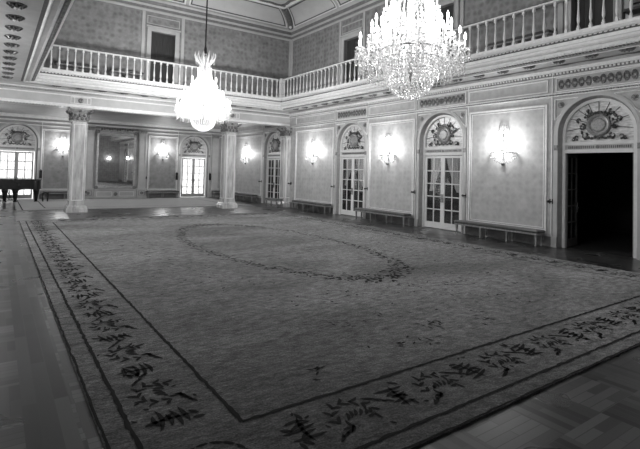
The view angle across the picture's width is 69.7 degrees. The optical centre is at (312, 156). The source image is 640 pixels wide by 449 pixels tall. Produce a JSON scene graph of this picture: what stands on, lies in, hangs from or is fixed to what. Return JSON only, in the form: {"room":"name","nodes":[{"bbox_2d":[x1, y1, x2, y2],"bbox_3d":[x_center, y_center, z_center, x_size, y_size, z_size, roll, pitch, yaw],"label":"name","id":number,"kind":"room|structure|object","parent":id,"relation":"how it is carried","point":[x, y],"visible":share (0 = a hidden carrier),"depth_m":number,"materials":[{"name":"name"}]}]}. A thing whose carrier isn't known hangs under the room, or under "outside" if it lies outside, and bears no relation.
{"room":"event hall","nodes":[
{"label":"event hall","id":0,"kind":"room"},
{"bbox_2d":[0,116,221,193],"bbox_3d":[-12.449,0.168,28.816,14.530,4.800,0.268,3,-2,-34],"label":"wall","id":1,"kind":"structure","parent":0,"point":[161,174],"depth_m":29.14,"materials":[{"name":"paint"}]},
{"bbox_2d":[0,121,40,198],"bbox_3d":[-16.662,0.184,25.872,2.320,4.370,0.317,3,-2,-34],"label":"window","id":2,"kind":"structure","parent":1,"relation":"in","point":[20,142],"depth_m":26.04,"materials":[{"name":"glass"}]},
{"bbox_2d":[0,151,34,198],"bbox_3d":[-16.763,0.880,25.971,1.860,2.980,0.024,3,-2,-34],"label":"sheer curtain","id":3,"kind":"object","parent":2,"relation":"hanging from","point":[13,164],"depth_m":26.04,"materials":[{"name":"white fabric"}]},
{"bbox_2d":[54,134,68,156],"bbox_3d":[-14.619,-0.685,26.971,0.871,1.380,0.366,3,-2,-34],"label":"wall sconce","id":4,"kind":"object","parent":1,"relation":"attached to","point":[62,135],"visible":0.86,"depth_m":26.98,"materials":[{"name":"white glass"}]},
{"bbox_2d":[85,125,95,198],"bbox_3d":[-13.511,0.300,27.799,0.640,4.420,0.215,3,-2,-34],"label":"pilaster","id":5,"kind":"object","parent":1,"relation":"attached to","point":[90,133],"visible":0.75,"depth_m":27.82,"materials":[{"name":"paint"}]},
{"bbox_2d":[0,112,221,193],"bbox_3d":[-12.307,0.066,28.616,14.530,4.600,0.240,3,-2,-34],"label":"trim","id":6,"kind":"structure","parent":1,"relation":"attached to","point":[1,113],"depth_m":28.65,"materials":[{"name":"white paint"}]},
{"bbox_2d":[93,127,136,197],"bbox_3d":[-12.226,0.378,28.680,2.480,4.384,0.220,3,-2,-34],"label":"dado","id":7,"kind":"object","parent":1,"relation":"attached to","point":[98,193],"visible":1,"depth_m":28.57,"materials":[{"name":"paint"}]},
{"bbox_2d":[94,130,137,188],"bbox_3d":[-12.241,0.191,28.715,2.440,3.640,0.130,3,-2,-34],"label":"wall mirror","id":8,"kind":"object","parent":1,"relation":"attached to","point":[116,150],"visible":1,"depth_m":28.72,"materials":[{"name":"silver glass"}]},
{"bbox_2d":[39,193,219,198],"bbox_3d":[-12.426,2.425,28.628,14.530,0.280,0.035,3,-2,-34],"label":"baseboard","id":9,"kind":"structure","parent":1,"relation":"attached to","point":[151,195],"depth_m":29.86,"materials":[{"name":"paint"}]},
{"bbox_2d":[136,129,148,197],"bbox_3d":[-10.942,0.420,29.566,0.640,4.420,0.215,3,-2,-34],"label":"pilaster","id":10,"kind":"object","parent":1,"relation":"attached to","point":[141,190],"visible":1,"depth_m":29.55,"materials":[{"name":"paint"}]},
{"bbox_2d":[156,140,169,159],"bbox_3d":[-9.802,-0.459,30.282,0.871,1.380,0.366,3,-2,-34],"label":"wall sconce","id":11,"kind":"object","parent":1,"relation":"attached to","point":[163,144],"visible":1,"depth_m":30.33,"materials":[{"name":"white glass"}]},
{"bbox_2d":[177,134,209,196],"bbox_3d":[-8.180,0.583,31.701,2.320,4.370,0.317,3,-2,-34],"label":"window","id":12,"kind":"structure","parent":1,"relation":"in","point":[194,151],"depth_m":31.76,"materials":[{"name":"glass"}]},
{"bbox_2d":[180,158,204,195],"bbox_3d":[-8.281,1.279,31.801,1.860,2.980,0.024,3,-2,-34],"label":"sheer curtain","id":13,"kind":"object","parent":12,"relation":"hanging from","point":[192,170],"depth_m":31.72,"materials":[{"name":"white fabric"}]},
{"bbox_2d":[209,134,219,196],"bbox_3d":[-6.857,0.613,32.373,0.640,4.420,0.215,3,-2,-34],"label":"pilaster","id":14,"kind":"object","parent":1,"relation":"attached to","point":[215,141],"visible":0.86,"depth_m":32.36,"materials":[{"name":"paint"}]},
{"bbox_2d":[0,102,252,128],"bbox_3d":[-9.918,-2.377,25.308,14.930,0.200,8.850,3,-2,-34],"label":"ceiling","id":15,"kind":"structure","parent":0,"point":[4,107],"depth_m":25.75,"materials":[{"name":"paint"}]},
{"bbox_2d":[44,0,288,96],"bbox_3d":[-7.245,-5.099,21.605,14.530,4.550,0.260,3,-2,-34],"label":"wall","id":16,"kind":"structure","parent":0,"point":[89,24],"depth_m":21.87,"materials":[{"name":"paint"}]},
{"bbox_2d":[145,15,180,83],"bbox_3d":[-7.055,-4.904,21.624,1.600,3.270,0.320,3,-2,-34],"label":"door","id":17,"kind":"structure","parent":16,"relation":"in","point":[159,46],"depth_m":21.71,"materials":[{"name":"paint"}]},
{"bbox_2d":[98,0,291,95],"bbox_3d":[-7.159,-5.026,21.475,14.530,3.500,0.050,3,-2,-34],"label":"trim","id":18,"kind":"structure","parent":16,"relation":"attached to","point":[143,11],"depth_m":22.06,"materials":[{"name":"paint"}]},
{"bbox_2d":[163,0,355,29],"bbox_3d":[-0.083,-7.819,11.489,14.424,0.807,24.614,3,-2,-34],"label":"cove","id":19,"kind":"object","parent":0,"point":[288,15],"visible":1,"depth_m":23.36,"materials":[{"name":"paint"}]},
{"bbox_2d":[266,0,290,3],"bbox_3d":[-0.091,-8.167,11.406,11.930,0.180,22.120,3,-2,-34],"label":"ceiling","id":20,"kind":"structure","parent":0,"point":[274,1],"depth_m":22.93,"materials":[{"name":"paint"}]},
{"bbox_2d":[174,0,231,131],"bbox_3d":[-3.965,-4.462,17.115,2.125,7.071,2.080,2,-2,-9],"label":"chandelier","id":21,"kind":"object","parent":20,"relation":"hanging from","point":[193,99],"visible":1,"depth_m":16.82,"materials":[{"name":"glass"}]},
{"bbox_2d":[189,111,216,131],"bbox_3d":[-4.048,-1.291,17.018,1.047,0.723,1.040,3,-2,-34],"label":"basket","id":22,"kind":"object","parent":21,"relation":"on","point":[198,128],"depth_m":16.87,"materials":[{"name":"glass"}]},
{"bbox_2d":[354,0,470,100],"bbox_3d":[1.891,-4.579,8.605,2.130,7.061,2.084,2,-2,-9],"label":"chandelier","id":23,"kind":"object","parent":20,"relation":"hanging from","point":[414,35],"visible":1,"depth_m":8.17,"materials":[{"name":"glass"}]},
{"bbox_2d":[0,196,639,448],"bbox_3d":[-0.430,2.599,16.464,21.130,0.200,34.270,3,-2,-34],"label":"floor","id":24,"kind":"structure","parent":0,"point":[44,405],"depth_m":4.41,"materials":[{"name":"wood"}]},
{"bbox_2d":[42,191,86,199],"bbox_3d":[-14.453,2.218,26.795,2.310,0.475,0.430,3,-2,-34],"label":"bench","id":25,"kind":"object","parent":24,"relation":"on","point":[50,192],"visible":0.57,"depth_m":26.44,"materials":[{"name":"wood"}]},
{"bbox_2d":[63,107,93,212],"bbox_3d":[-10.111,0.130,19.772,0.983,4.440,0.983,3,-2,-34],"label":"column","id":26,"kind":"structure","parent":24,"relation":"on","point":[78,117],"depth_m":19.53,"materials":[{"name":"stone"}]},
{"bbox_2d":[13,198,252,210],"bbox_3d":[-9.812,2.521,25.323,11.100,0.018,6.900,3,-2,-34],"label":"rug","id":27,"kind":"object","parent":24,"relation":"on","point":[52,204],"visible":0.86,"depth_m":24.46,"materials":[{"name":"carpet"}]},
{"bbox_2d":[0,178,41,201],"bbox_3d":[-15.818,1.718,23.933,2.855,1.190,1.550,3,-2,-34],"label":"grand piano","id":28,"kind":"object","parent":27,"relation":"on","point":[14,184],"visible":1,"depth_m":23.57,"materials":[{"name":"black wood"}]},
{"bbox_2d":[42,192,48,201],"bbox_3d":[-14.284,2.122,24.558,0.300,0.500,0.400,3,-2,-34],"label":"piano bench","id":29,"kind":"object","parent":27,"relation":"on","point":[43,193],"visible":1,"depth_m":24.39,"materials":[{"name":"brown wood"}]},
{"bbox_2d":[146,191,178,197],"bbox_3d":[-9.784,2.438,30.005,2.110,0.475,0.430,3,-2,-34],"label":"bench","id":30,"kind":"object","parent":24,"relation":"on","point":[147,192],"visible":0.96,"depth_m":29.86,"materials":[{"name":"wood"}]},
{"bbox_2d":[212,190,219,197],"bbox_3d":[-6.591,2.586,32.115,0.860,0.475,0.430,3,-2,-34],"label":"bench","id":31,"kind":"object","parent":24,"relation":"on","point":[213,191],"visible":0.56,"depth_m":31.87,"materials":[{"name":"leather"}]},
{"bbox_2d":[216,121,241,208],"bbox_3d":[-4.346,0.401,23.734,0.983,4.440,0.983,3,-2,-34],"label":"column","id":32,"kind":"structure","parent":24,"relation":"on","point":[229,131],"depth_m":23.50,"materials":[{"name":"stone"}]},
{"bbox_2d":[236,193,257,202],"bbox_3d":[-4.140,2.546,28.800,0.430,0.475,2.310,3,-2,-34],"label":"bench","id":33,"kind":"object","parent":24,"relation":"on","point":[237,194],"visible":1,"depth_m":28.41,"materials":[{"name":"wood"}]},
{"bbox_2d":[265,198,282,207],"bbox_3d":[-2.095,2.480,24.927,0.430,0.475,1.310,3,-2,-34],"label":"bench","id":34,"kind":"object","parent":24,"relation":"on","point":[276,200],"visible":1,"depth_m":24.54,"materials":[{"name":"wood"}]},
{"bbox_2d":[276,126,291,206],"bbox_3d":[-1.417,0.531,25.505,0.983,4.440,0.983,3,-2,-34],"label":"column","id":35,"kind":"structure","parent":24,"relation":"on","point":[285,147],"depth_m":25.23,"materials":[{"name":"stone"}]},
{"bbox_2d":[292,200,331,213],"bbox_3d":[-0.088,2.469,22.910,0.430,0.475,3.010,3,-2,-34],"label":"bench","id":36,"kind":"object","parent":24,"relation":"on","point":[298,202],"visible":0.98,"depth_m":22.58,"materials":[{"name":"wood"}]},
{"bbox_2d":[19,212,639,448],"bbox_3d":[-1.122,2.337,12.125,10.650,0.021,16.610,3,-2,-34],"label":"rug","id":37,"kind":"object","parent":24,"relation":"on","point":[263,330],"visible":1,"depth_m":5.91,"materials":[{"name":"carpet"}]},
{"bbox_2d":[354,208,411,225],"bbox_3d":[2.802,2.414,18.708,0.430,0.475,3.010,3,-2,-34],"label":"bench","id":38,"kind":"object","parent":24,"relation":"on","point":[367,210],"visible":0.99,"depth_m":18.39,"materials":[{"name":"wood"}]},
{"bbox_2d":[454,220,544,246],"bbox_3d":[5.761,2.357,14.408,0.430,0.475,2.960,3,-2,-34],"label":"bench","id":39,"kind":"object","parent":24,"relation":"on","point":[480,225],"visible":1,"depth_m":14.08,"materials":[{"name":"wood"}]},
{"bbox_2d":[268,153,598,233],"bbox_3d":[5.237,0.502,21.604,5.940,4.600,32.070,3,-2,-34],"label":"wall","id":40,"kind":"structure","parent":0,"point":[588,163],"depth_m":17.30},
{"bbox_2d":[235,52,639,235],"bbox_3d":[3.237,0.055,19.020,0.315,5.230,33.670,3,-2,-34],"label":"wall","id":41,"kind":"structure","parent":0,"point":[512,192],"depth_m":15.46,"materials":[{"name":"paint"}]},
{"bbox_2d":[240,144,248,163],"bbox_3d":[-4.441,-0.208,29.721,0.366,1.380,0.871,3,-2,-34],"label":"wall sconce","id":42,"kind":"object","parent":41,"relation":"attached to","point":[245,147],"visible":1,"depth_m":29.66,"materials":[{"name":"white glass"}]},
{"bbox_2d":[261,130,280,203],"bbox_3d":[-2.283,0.588,26.947,0.270,4.370,2.320,3,-2,-34],"label":"door","id":43,"kind":"structure","parent":41,"relation":"in","point":[272,142],"depth_m":27.41,"materials":[{"name":"paint"}]},
{"bbox_2d":[306,139,317,164],"bbox_3d":[-0.077,-0.291,23.378,0.366,1.380,0.871,3,-2,-34],"label":"wall sconce","id":44,"kind":"object","parent":41,"relation":"attached to","point":[313,152],"visible":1,"depth_m":23.36,"materials":[{"name":"white glass"}]},
{"bbox_2d":[333,121,366,218],"bbox_3d":[1.798,0.510,21.016,0.270,4.370,2.320,3,-2,-34],"label":"door","id":45,"kind":"structure","parent":41,"relation":"in","point":[351,141],"depth_m":21.23,"materials":[{"name":"paint"}]},
{"bbox_2d":[345,159,363,186],"bbox_3d":[1.924,0.706,21.100,0.029,1.250,1.390,3,-2,-34],"label":"door curtain","id":46,"kind":"object","parent":45,"relation":"attached to","point":[349,160],"visible":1,"depth_m":20.94,"materials":[{"name":"white fabric"}]},
{"bbox_2d":[379,134,395,164],"bbox_3d":[3.011,-0.350,18.888,0.366,1.380,0.871,3,-2,-34],"label":"wall sconce","id":47,"kind":"object","parent":41,"relation":"attached to","point":[388,151],"visible":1,"depth_m":18.86,"materials":[{"name":"white glass"}]},
{"bbox_2d":[235,195,550,246],"bbox_3d":[3.068,2.523,18.871,0.050,0.280,33.670,3,-2,-34],"label":"baseboard","id":48,"kind":"structure","parent":41,"relation":"attached to","point":[519,237],"depth_m":15.47,"materials":[{"name":"paint"}]},
{"bbox_2d":[237,65,639,236],"bbox_3d":[2.656,0.055,19.651,0.044,4.840,30.472,3,-2,-34],"label":"trim","id":49,"kind":"structure","parent":41,"relation":"attached to","point":[469,134],"depth_m":15.78,"materials":[{"name":"white paint"}]},
{"bbox_2d":[237,55,639,134],"bbox_3d":[3.174,-2.068,19.004,0.080,0.790,33.670,3,-2,-34],"label":"trim","id":50,"kind":"structure","parent":41,"relation":"attached to","point":[633,57],"depth_m":14.84,"materials":[{"name":"white paint"}]},
{"bbox_2d":[414,110,466,233],"bbox_3d":[4.716,0.454,16.773,0.270,4.370,2.320,3,-2,-34],"label":"door","id":51,"kind":"structure","parent":41,"relation":"in","point":[441,133],"depth_m":16.87,"materials":[{"name":"paint"}]},
{"bbox_2d":[430,158,458,192],"bbox_3d":[4.843,0.650,16.857,0.029,1.250,1.390,3,-2,-34],"label":"door curtain","id":52,"kind":"object","parent":51,"relation":"attached to","point":[437,160],"visible":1,"depth_m":16.66,"materials":[{"name":"white fabric"}]},
{"bbox_2d":[490,124,515,165],"bbox_3d":[5.976,-0.406,14.579,0.366,1.380,0.871,3,-2,-34],"label":"wall sconce","id":53,"kind":"object","parent":41,"relation":"attached to","point":[503,147],"visible":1,"depth_m":14.56,"materials":[{"name":"white glass"}]},
{"bbox_2d":[551,91,639,259],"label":"door","id":54,"kind":"structure","parent":41,"relation":"in","point":[603,121],"depth_m":12.70,"materials":[{"name":"paint"}]},
{"bbox_2d":[292,0,639,111],"bbox_3d":[5.837,-4.911,15.624,0.260,4.620,25.020,3,-2,-34],"label":"wall","id":55,"kind":"structure","parent":0,"point":[319,49],"depth_m":18.48,"materials":[{"name":"paint"}]},
{"bbox_2d":[340,18,362,83],"bbox_3d":[1.853,-4.636,21.243,0.320,3.170,1.580,3,-2,-34],"label":"door frame","id":56,"kind":"structure","parent":55,"relation":"in","point":[351,44],"depth_m":21.42,"materials":[{"name":"paint"}]},
{"bbox_2d":[426,0,459,57],"bbox_3d":[4.828,-4.692,16.918,0.320,3.170,1.580,3,-2,-34],"label":"door","id":57,"kind":"structure","parent":55,"relation":"in","point":[454,10],"depth_m":16.72,"materials":[{"name":"paint"}]},
{"bbox_2d":[291,0,628,94],"bbox_3d":[5.794,-4.879,15.411,0.050,3.500,24.720,3,-2,-34],"label":"trim","id":58,"kind":"structure","parent":55,"relation":"attached to","point":[626,2],"depth_m":19.68,"materials":[{"name":"paint"}]},
{"bbox_2d":[564,0,622,31],"bbox_3d":[7.753,-4.748,12.667,0.320,3.170,1.580,3,-2,-34],"label":"door","id":59,"kind":"structure","parent":55,"relation":"in","point":[584,5],"depth_m":12.75,"materials":[{"name":"paint"}]},
{"bbox_2d":[343,152,633,233],"bbox_3d":[7.602,0.563,23.230,0.200,4.700,32.070,3,-2,-34],"label":"wall","id":60,"kind":"structure","parent":0,"point":[617,167],"depth_m":17.53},
{"bbox_2d":[598,153,632,230],"bbox_3d":[12.231,1.067,16.230,0.060,3.300,3.900,3,-2,-34],"label":"trim","id":61,"kind":"structure","parent":60,"relation":"attached to","point":[600,198],"depth_m":17.74,"materials":[{"name":"black"}]},
{"bbox_3d":[-6.257,-5.486,7.129,0.260,4.620,24.720,3,-2,-34],"label":"wall","id":62,"kind":"structure","parent":0,"visible":0},
{"bbox_2d":[100,0,389,40],"bbox_3d":[-0.117,-7.158,11.375,14.530,0.600,24.720,3,-2,-34],"label":"crown molding","id":63,"kind":"structure","parent":62,"relation":"attached to","point":[110,1],"depth_m":22.53,"materials":[{"name":"paint"}]},
{"bbox_2d":[111,0,384,38],"bbox_3d":[-0.117,-7.138,11.375,14.530,0.360,24.720,3,-2,-34],"label":"cornice band","id":64,"kind":"object","parent":62,"relation":"attached to","point":[120,1],"visible":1,"depth_m":22.57,"materials":[{"name":"paint"}]},
{"bbox_2d":[0,0,639,111],"bbox_3d":[-0.257,-3.134,11.409,14.650,0.597,25.079,3,-2,-34],"label":"balcony","id":65,"kind":"object","parent":62,"relation":"attached to","point":[29,29],"visible":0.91,"depth_m":13.72,"materials":[{"name":"paint"}]},
{"bbox_2d":[54,61,96,73],"bbox_3d":[-9.867,-3.652,19.200,1.610,0.475,0.410,3,-2,-34],"label":"bench","id":66,"kind":"object","parent":65,"relation":"on","point":[87,67],"visible":0.63,"depth_m":19.08,"materials":[{"name":"leather"}]},
{"bbox_2d":[109,68,143,78],"bbox_3d":[-8.220,-3.575,20.332,1.410,0.475,0.410,3,-2,-34],"label":"bench","id":67,"kind":"object","parent":65,"relation":"on","point":[116,71],"visible":0.48,"depth_m":20.22,"materials":[{"name":"leather"}]},
{"bbox_2d":[42,44,279,97],"bbox_3d":[-6.230,-3.800,21.073,10.900,1.020,0.170,3,-2,-34],"label":"balustrade","id":68,"kind":"object","parent":65,"relation":"on","point":[55,45],"visible":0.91,"depth_m":20.35,"materials":[{"name":"paint"}]},
{"bbox_2d":[278,78,283,97],"bbox_3d":[-1.618,-3.598,24.243,0.280,1.050,0.280,3,-2,-34],"label":"newel post","id":69,"kind":"object","parent":65,"relation":"on","point":[281,82],"visible":0.86,"depth_m":24.14,"materials":[{"name":"paint"}]},
{"bbox_2d":[282,0,639,97],"bbox_3d":[4.418,-3.698,15.469,0.170,1.020,21.000,3,-2,-34],"label":"balustrade","id":70,"kind":"object","parent":65,"relation":"on","point":[543,5],"visible":0.75,"depth_m":13.78,"materials":[{"name":"paint"}]},
{"bbox_2d":[488,29,553,49],"bbox_3d":[6.314,-3.396,13.978,0.410,0.475,2.010,3,-2,-34],"label":"bench","id":71,"kind":"object","parent":65,"relation":"on","point":[548,32],"visible":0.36,"depth_m":13.77,"materials":[{"name":"leather"}]},
{"bbox_2d":[622,0,639,18],"bbox_3d":[8.007,-3.696,11.359,0.440,1.000,0.440,3,-2,-34],"label":"chair","id":72,"kind":"object","parent":65,"relation":"on","point":[636,10],"visible":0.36,"depth_m":11.38,"materials":[{"name":"leather"}]},
{"bbox_3d":[-8.920,-0.516,10.664,0.260,5.230,33.670,3,-2,-34],"label":"wall","id":73,"kind":"structure","parent":0,"visible":0},
{"bbox_2d":[0,80,289,126],"bbox_3d":[-7.442,-2.378,21.750,14.580,0.890,0.920,3,-2,-34],"label":"beam","id":74,"kind":"structure","parent":73,"relation":"attached to","point":[12,92],"depth_m":20.30,"materials":[{"name":"paint"}]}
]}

